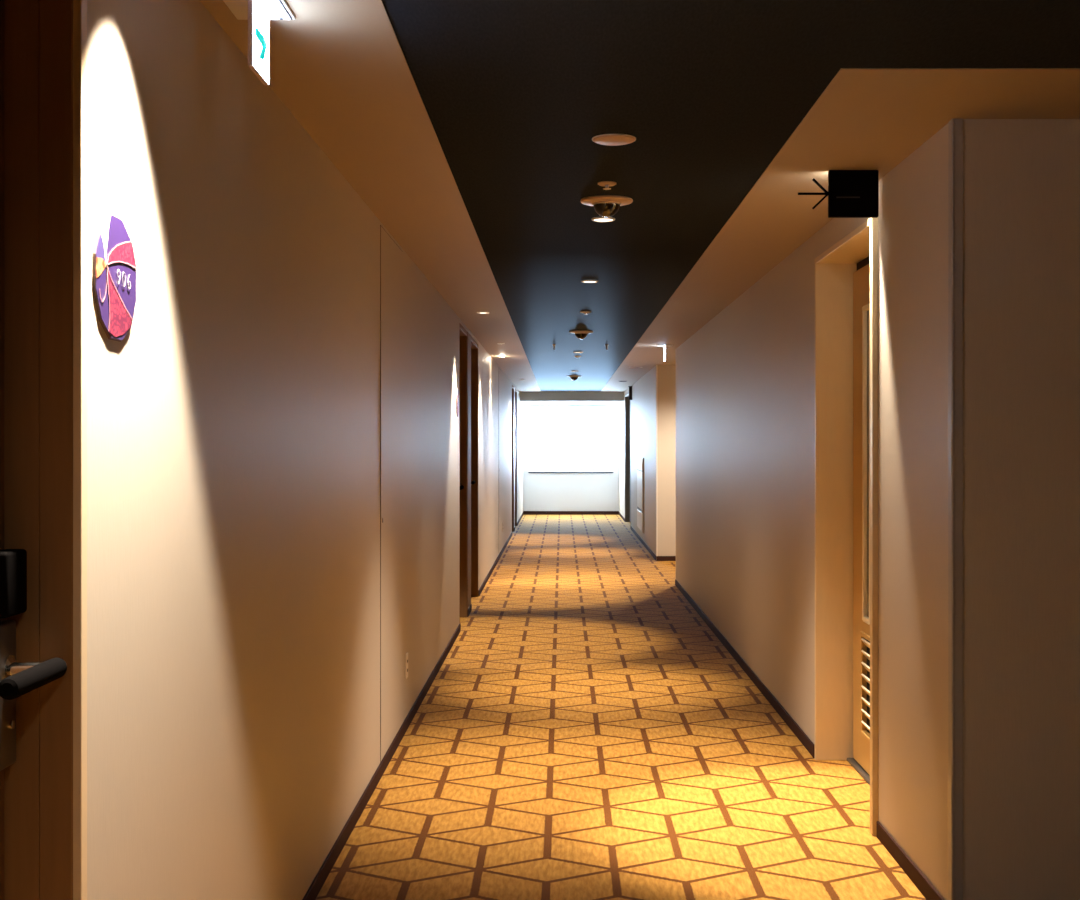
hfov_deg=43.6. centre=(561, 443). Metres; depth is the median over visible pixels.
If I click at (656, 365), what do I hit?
trim
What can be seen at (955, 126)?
trim
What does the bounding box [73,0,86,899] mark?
trim
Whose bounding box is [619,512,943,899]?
baseboard
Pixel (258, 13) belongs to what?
exit sign
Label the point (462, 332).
door
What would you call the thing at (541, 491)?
wall
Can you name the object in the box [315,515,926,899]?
floor
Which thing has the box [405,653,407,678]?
wall socket
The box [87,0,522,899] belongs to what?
wall
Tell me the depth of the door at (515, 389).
22.86 m
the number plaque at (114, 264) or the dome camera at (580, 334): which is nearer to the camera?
the number plaque at (114, 264)
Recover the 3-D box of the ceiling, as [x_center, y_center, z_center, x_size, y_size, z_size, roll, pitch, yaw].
[1.268,-0.985,12.025,4.665,0.100,29.550,0,0,0]
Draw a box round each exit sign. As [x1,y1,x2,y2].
[223,0,295,85]
[658,345,672,361]
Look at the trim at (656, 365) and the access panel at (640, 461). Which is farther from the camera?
the access panel at (640, 461)
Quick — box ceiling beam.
[520,392,623,403]
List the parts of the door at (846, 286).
panel, louvre frame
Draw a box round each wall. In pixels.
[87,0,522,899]
[523,404,618,511]
[619,119,1079,899]
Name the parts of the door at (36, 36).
lock plate, lever handle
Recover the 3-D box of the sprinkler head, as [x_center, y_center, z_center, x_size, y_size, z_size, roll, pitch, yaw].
[0.162,-0.926,4.860,0.068,0.023,0.068,0,0,0]
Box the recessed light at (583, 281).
[581,280,597,282]
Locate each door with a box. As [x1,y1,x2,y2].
[0,0,72,899]
[459,323,466,623]
[471,337,477,596]
[512,385,513,531]
[515,389,516,525]
[625,392,630,521]
[815,217,877,835]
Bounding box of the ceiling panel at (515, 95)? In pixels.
[382,0,1079,390]
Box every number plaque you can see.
[93,213,136,341]
[456,388,458,416]
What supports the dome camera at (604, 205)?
attached to the ceiling panel at (515, 95)
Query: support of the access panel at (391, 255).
attached to the wall at (233, 429)
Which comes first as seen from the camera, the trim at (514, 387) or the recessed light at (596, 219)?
the recessed light at (596, 219)
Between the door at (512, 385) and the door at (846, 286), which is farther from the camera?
the door at (512, 385)
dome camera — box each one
[567,375,580,380]
[569,330,592,338]
[580,195,632,216]
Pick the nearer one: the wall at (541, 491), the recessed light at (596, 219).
the recessed light at (596, 219)
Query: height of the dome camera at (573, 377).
0.066 m
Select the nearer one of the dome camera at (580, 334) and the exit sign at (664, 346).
the dome camera at (580, 334)
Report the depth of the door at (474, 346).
12.31 m
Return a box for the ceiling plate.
[592,134,635,145]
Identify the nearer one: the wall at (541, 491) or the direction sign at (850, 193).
the direction sign at (850, 193)
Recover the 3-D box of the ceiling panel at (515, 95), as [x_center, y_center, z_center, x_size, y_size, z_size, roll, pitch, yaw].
[1.609,-0.987,10.775,3.982,0.097,27.050,0,0,0]
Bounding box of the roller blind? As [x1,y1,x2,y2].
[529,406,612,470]
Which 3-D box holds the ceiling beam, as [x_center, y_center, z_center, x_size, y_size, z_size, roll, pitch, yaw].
[0.181,-0.853,25.550,1.892,0.164,2.100,0,0,0]
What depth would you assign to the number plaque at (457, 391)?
9.81 m
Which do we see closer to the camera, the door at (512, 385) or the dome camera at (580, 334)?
the dome camera at (580, 334)
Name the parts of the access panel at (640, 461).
cabinet door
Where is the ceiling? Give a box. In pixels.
[200,0,1079,391]
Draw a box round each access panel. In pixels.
[380,225,402,761]
[499,368,501,552]
[637,457,643,532]
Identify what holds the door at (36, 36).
in the wall at (233, 429)
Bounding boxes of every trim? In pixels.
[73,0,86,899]
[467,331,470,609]
[514,387,514,526]
[656,365,657,560]
[948,119,962,899]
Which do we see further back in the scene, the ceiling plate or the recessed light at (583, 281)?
the recessed light at (583, 281)
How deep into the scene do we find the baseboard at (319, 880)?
5.53 m
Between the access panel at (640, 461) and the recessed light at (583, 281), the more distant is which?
the access panel at (640, 461)
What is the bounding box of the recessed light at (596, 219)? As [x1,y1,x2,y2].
[591,217,614,221]
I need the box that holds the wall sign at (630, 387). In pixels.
[628,386,631,399]
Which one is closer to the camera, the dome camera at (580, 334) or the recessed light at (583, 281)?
the recessed light at (583, 281)
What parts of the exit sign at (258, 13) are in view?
panel, ceiling plate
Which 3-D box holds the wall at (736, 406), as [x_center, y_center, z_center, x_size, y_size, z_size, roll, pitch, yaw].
[2.264,0.233,15.245,2.273,2.335,22.710,0,0,0]
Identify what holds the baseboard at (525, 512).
attached to the wall at (541, 491)
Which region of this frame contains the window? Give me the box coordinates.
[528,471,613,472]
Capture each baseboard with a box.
[302,512,523,899]
[524,511,618,514]
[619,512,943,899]
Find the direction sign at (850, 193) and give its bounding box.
[798,170,878,217]
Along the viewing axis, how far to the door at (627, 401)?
24.06 m
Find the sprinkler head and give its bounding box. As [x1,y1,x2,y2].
[598,181,615,189]
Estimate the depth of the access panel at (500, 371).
16.72 m
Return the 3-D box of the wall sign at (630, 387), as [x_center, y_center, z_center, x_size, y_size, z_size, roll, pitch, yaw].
[1.097,-0.811,21.700,0.060,0.222,0.028,0,0,0]

